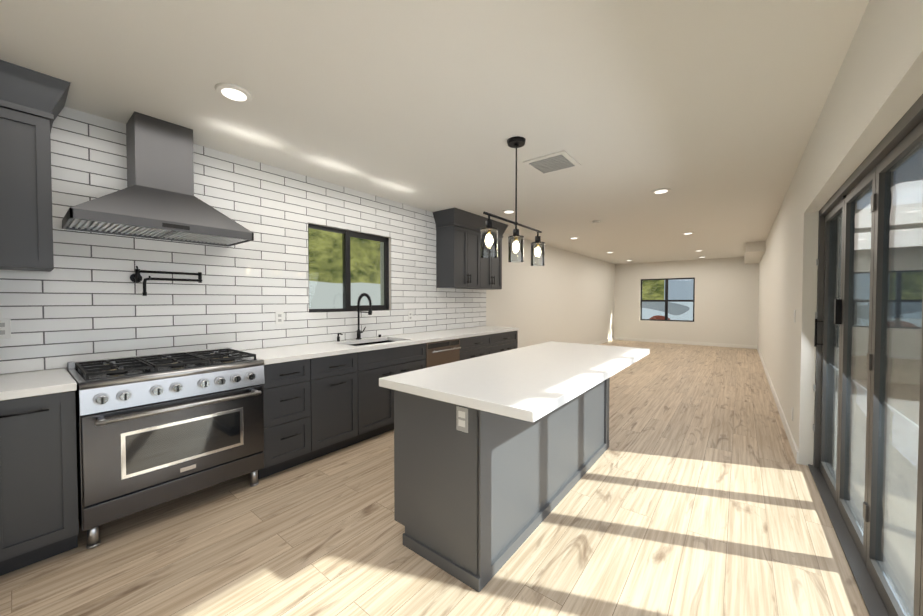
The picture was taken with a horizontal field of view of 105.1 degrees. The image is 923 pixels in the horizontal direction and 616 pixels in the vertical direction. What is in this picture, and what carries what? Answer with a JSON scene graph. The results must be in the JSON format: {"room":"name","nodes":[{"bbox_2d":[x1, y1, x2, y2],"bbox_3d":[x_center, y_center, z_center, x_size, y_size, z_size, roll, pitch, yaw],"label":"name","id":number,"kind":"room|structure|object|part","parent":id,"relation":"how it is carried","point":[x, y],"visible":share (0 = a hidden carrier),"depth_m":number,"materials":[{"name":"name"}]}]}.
{"room":"kitchen","nodes":[
{"label":"kitchen","id":0,"kind":"room"},
{"bbox_2d":[0,223,614,374],"bbox_3d":[0.738,-0.079,6.514,0.200,2.560,14.600,1,2,38],"label":"wall","id":1,"kind":"structure","parent":0,"point":[561,295],"depth_m":7.99,"materials":[{"name":"white paint"}]},
{"bbox_2d":[0,60,70,271],"bbox_3d":[-2.435,-0.739,1.978,0.395,1.038,0.323,1,2,38],"label":"upper cabinet","id":2,"kind":"object","parent":1,"relation":"attached to","point":[32,103],"visible":1,"depth_m":1.90,"materials":[{"name":"grey wood"}]},
{"bbox_2d":[62,111,253,246],"bbox_3d":[-2.026,-0.883,2.416,0.492,0.768,0.920,1,2,38],"label":"range hood","id":3,"kind":"object","parent":1,"relation":"attached to","point":[156,198],"visible":1,"depth_m":2.35,"materials":[{"name":"grey metal"}]},
{"bbox_2d":[0,107,485,373],"bbox_3d":[-1.583,-0.469,3.394,0.008,1.642,6.439,1,2,38],"label":"tile backsplash","id":4,"kind":"structure","parent":1,"relation":"attached to","point":[84,299],"depth_m":2.82,"materials":[{"name":"white tile"}]},
{"bbox_2d":[0,318,10,338],"bbox_3d":[-2.654,0.119,2.035,0.007,0.116,0.072,1,2,38],"label":"outlet","id":5,"kind":"object","parent":4,"relation":"attached to","point":[5,328],"depth_m":2.05,"materials":[{"name":"white plastic"}]},
{"bbox_2d":[130,266,201,295],"bbox_3d":[-2.137,-0.190,2.583,0.130,0.205,0.404,1,2,38],"label":"pot filler","id":6,"kind":"object","parent":4,"relation":"attached to","point":[136,277],"visible":1,"depth_m":2.51,"materials":[{"name":"black metal"}]},
{"bbox_2d":[275,312,283,323],"bbox_3d":[-1.682,0.092,3.268,0.007,0.116,0.072,1,2,38],"label":"outlet","id":7,"kind":"object","parent":4,"relation":"attached to","point":[279,315],"depth_m":3.27,"materials":[{"name":"white plastic"}]},
{"bbox_2d":[408,312,411,320],"bbox_3d":[-0.660,0.104,4.564,0.007,0.116,0.072,1,2,38],"label":"outlet","id":8,"kind":"object","parent":4,"relation":"attached to","point":[409,313],"depth_m":4.55,"materials":[{"name":"white plastic"}]},
{"bbox_2d":[308,224,388,312],"bbox_3d":[-1.222,-0.407,3.926,0.098,0.890,1.060,1,2,38],"label":"window","id":9,"kind":"structure","parent":1,"relation":"in","point":[347,306],"depth_m":3.89,"materials":[{"name":"black"}]},
{"bbox_2d":[433,208,507,289],"bbox_3d":[0.180,-0.811,5.295,0.395,1.038,1.370,1,2,38],"label":"upper cabinet","id":10,"kind":"object","parent":1,"relation":"attached to","point":[461,263],"visible":0.94,"depth_m":4.94,"materials":[{"name":"grey wood"}]},
{"bbox_2d":[591,337,614,344],"bbox_3d":[2.824,1.097,9.015,0.014,0.100,7.729,1,2,38],"label":"baseboard","id":11,"kind":"structure","parent":1,"relation":"attached to","point":[613,338],"depth_m":11.10,"materials":[{"name":"white paint"}]},
{"bbox_2d":[0,340,868,615],"bbox_3d":[2.288,1.278,5.321,4.150,0.100,14.600,1,2,38],"label":"floor","id":12,"kind":"structure","parent":0,"point":[693,491],"depth_m":1.97,"materials":[{"name":"brown wood"}]},
{"bbox_2d":[0,391,78,575],"bbox_3d":[-2.340,0.865,1.922,0.657,0.874,0.298,1,2,38],"label":"base cabinet","id":13,"kind":"object","parent":12,"relation":"on","point":[38,488],"visible":0.98,"depth_m":1.76,"materials":[{"name":"grey wood"}]},
{"bbox_2d":[0,368,76,400],"bbox_3d":[-2.344,0.407,1.917,0.645,0.040,0.301,1,2,38],"label":"countertop","id":14,"kind":"structure","parent":13,"relation":"on","point":[27,384],"depth_m":1.82,"materials":[{"name":"white stone"}]},
{"bbox_2d":[67,347,264,548],"bbox_3d":[-1.929,0.814,2.376,0.720,0.955,0.906,1,2,38],"label":"range","id":15,"kind":"object","parent":12,"relation":"on","point":[152,430],"visible":0.96,"depth_m":2.12,"materials":[{"name":"black metal"}]},
{"bbox_2d":[258,343,425,478],"bbox_3d":[-1.149,0.832,3.432,0.657,0.874,1.703,1,2,38],"label":"base cabinet","id":16,"kind":"object","parent":12,"relation":"on","point":[314,408],"visible":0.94,"depth_m":2.99,"materials":[{"name":"grey wood"}]},
{"bbox_2d":[237,326,518,370],"bbox_3d":[-0.515,0.470,4.239,0.645,0.267,3.773,1,2,38],"label":"countertop","id":17,"kind":"structure","parent":16,"relation":"on","point":[274,355],"depth_m":3.51,"materials":[{"name":"white stone"}]},
{"bbox_2d":[356,293,371,339],"bbox_3d":[-1.032,0.090,3.838,0.259,0.508,0.120,1,2,38],"label":"faucet","id":18,"kind":"object","parent":17,"relation":"on","point":[359,331],"visible":0.98,"depth_m":3.85,"materials":[{"name":"black metal"}]},
{"bbox_2d":[426,339,460,367],"bbox_3d":[-0.407,0.813,4.316,0.629,0.873,0.596,1,2,38],"label":"dishwasher","id":19,"kind":"object","parent":12,"relation":"on","point":[442,352],"visible":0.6,"depth_m":4.12,"materials":[{"name":"grey"}]},
{"bbox_2d":[459,331,517,360],"bbox_3d":[0.200,0.795,5.143,0.657,0.874,1.448,1,2,38],"label":"base cabinet","id":20,"kind":"object","parent":12,"relation":"on","point":[477,346],"visible":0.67,"depth_m":4.87,"materials":[{"name":"grey wood"}]},
{"bbox_2d":[394,377,609,591],"bbox_3d":[0.470,0.850,2.619,0.632,0.874,2.060,1,2,38],"label":"kitchen island","id":21,"kind":"object","parent":12,"relation":"on","point":[479,501],"visible":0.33,"depth_m":1.85,"materials":[{"name":"grey wood"}]},
{"bbox_2d":[456,406,467,432],"bbox_3d":[0.003,0.530,1.678,0.070,0.115,0.008,1,2,38],"label":"outlet","id":22,"kind":"object","parent":21,"relation":"attached to","point":[462,419],"visible":1,"depth_m":1.68,"materials":[{"name":"grey plastic"}]},
{"bbox_2d":[379,341,649,421],"bbox_3d":[0.599,0.392,2.507,0.925,0.045,2.220,1,2,38],"label":"island countertop","id":23,"kind":"structure","parent":21,"relation":"on","point":[533,383],"depth_m":1.94,"materials":[{"name":"white stone"}]},
{"bbox_2d":[0,0,868,263],"bbox_3d":[2.288,-1.381,5.263,4.150,0.100,14.600,1,2,38],"label":"ceiling","id":24,"kind":"structure","parent":0,"point":[707,112],"depth_m":2.07,"materials":[{"name":"white paint"}]},
{"bbox_2d":[215,83,252,102],"bbox_3d":[-1.332,-1.255,2.070,0.189,0.014,0.189,0,1,-7],"label":"recessed light","id":25,"kind":"object","parent":24,"relation":"in","point":[233,92],"depth_m":2.05,"materials":[{"name":"white paint"}]},
{"bbox_2d":[502,209,514,213],"bbox_3d":[0.649,-1.315,4.825,0.189,0.014,0.189,0,1,-7],"label":"recessed light","id":26,"kind":"object","parent":24,"relation":"in","point":[508,211],"depth_m":4.79,"materials":[{"name":"white paint"}]},
{"bbox_2d":[480,136,544,265],"bbox_3d":[0.418,-0.815,2.700,0.140,0.919,0.860,1,2,38],"label":"pendant light","id":27,"kind":"object","parent":24,"relation":"hanging from","point":[516,142],"depth_m":2.69,"materials":[{"name":"black metal"}]},
{"bbox_3d":[0.418,-0.447,2.708,0.119,0.182,0.859,1,2,38],"label":"glass pendant light shade","id":28,"kind":"part","parent":27,"relation":"part of","materials":[{"name":"clear glass"}]},
{"bbox_2d":[523,150,580,174],"bbox_3d":[0.800,-1.275,3.127,0.380,0.020,0.380,1,2,38],"label":"ceiling vent","id":29,"kind":"object","parent":24,"relation":"in","point":[554,162],"visible":1,"depth_m":3.09,"materials":[{"name":"white metal"}]},
{"bbox_2d":[592,220,600,223],"bbox_3d":[2.072,-1.317,5.435,0.130,0.034,0.130,1,2,38],"label":"smoke detector","id":30,"kind":"object","parent":24,"relation":"attached to","point":[596,222],"visible":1,"depth_m":5.39,"materials":[{"name":"white paint"}]},
{"bbox_2d":[652,188,670,193],"bbox_3d":[2.216,-1.295,3.921,0.189,0.014,0.189,0,1,-7],"label":"recessed light","id":31,"kind":"object","parent":24,"relation":"in","point":[662,190],"depth_m":3.91,"materials":[{"name":"white paint"}]},
{"bbox_2d":[744,241,765,263],"bbox_3d":[7.071,-1.303,8.562,0.319,0.199,3.099,1,2,38],"label":"soffit","id":32,"kind":"structure","parent":24,"relation":"attached to","point":[754,252],"depth_m":7.52,"materials":[{"name":"white paint"}]},
{"bbox_2d":[614,257,758,344],"bbox_3d":[6.746,-0.175,10.945,3.750,2.560,0.200,1,2,38],"label":"wall","id":33,"kind":"structure","parent":0,"point":[726,300],"depth_m":10.47,"materials":[{"name":"white paint"}]},
{"bbox_2d":[640,278,694,321],"bbox_3d":[6.461,-0.259,11.130,1.490,1.340,0.060,1,2,38],"label":"window","id":34,"kind":"structure","parent":33,"relation":"in","point":[666,300],"depth_m":11.10,"materials":[{"name":"black"}]},
{"bbox_2d":[615,337,756,348],"bbox_3d":[6.681,1.056,10.887,3.690,0.100,0.014,1,2,38],"label":"baseboard","id":35,"kind":"structure","parent":33,"relation":"attached to","point":[616,338],"depth_m":10.70,"materials":[{"name":"white paint"}]},
{"bbox_2d":[758,0,922,465],"bbox_3d":[3.839,-0.025,4.069,0.200,2.560,14.600,1,2,38],"label":"wall","id":36,"kind":"structure","parent":0,"point":[875,93],"depth_m":2.43,"materials":[{"name":"white paint"}]},
{"bbox_2d":[757,345,798,463],"bbox_3d":[5.458,1.156,6.321,0.014,0.100,8.699,1,2,38],"label":"baseboard","id":37,"kind":"structure","parent":36,"relation":"attached to","point":[794,448],"depth_m":3.86,"materials":[{"name":"white paint"}]},
{"bbox_2d":[791,310,795,420],"bbox_3d":[3.035,0.523,3.232,0.009,1.016,0.102,1,2,38],"label":"light switch","id":38,"kind":"object","parent":36,"relation":"attached to","point":[794,322],"visible":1,"depth_m":3.21,"materials":[{"name":"white plastic"}]},
{"bbox_2d":[808,94,922,615],"bbox_3d":[1.210,0.303,0.705,0.135,2.050,5.350,1,2,38],"label":"door frame","id":39,"kind":"structure","parent":36,"relation":"attached to","point":[901,139],"depth_m":1.76,"materials":[{"name":"brown metal"}]},
{"bbox_2d":[824,140,922,615],"bbox_3d":[1.222,0.309,0.696,0.008,1.854,5.151,1,2,38],"label":"door","id":40,"kind":"structure","parent":36,"relation":"in","point":[900,378],"depth_m":1.58,"materials":[{"name":"clear glass"}]},
{"label":"outside","id":41,"kind":"structure","parent":0,"visible":0},
{"bbox_2d":[308,228,380,308],"bbox_3d":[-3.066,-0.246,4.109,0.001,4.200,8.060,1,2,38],"label":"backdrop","id":42,"kind":"structure","parent":41,"point":[318,250],"depth_m":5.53,"materials":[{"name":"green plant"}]},
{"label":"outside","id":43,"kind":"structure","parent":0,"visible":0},
{"bbox_2d":[642,279,692,319],"bbox_3d":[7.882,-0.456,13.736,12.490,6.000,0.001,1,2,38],"label":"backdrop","id":44,"kind":"structure","parent":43,"point":[674,292],"depth_m":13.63,"materials":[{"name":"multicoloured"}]}
]}

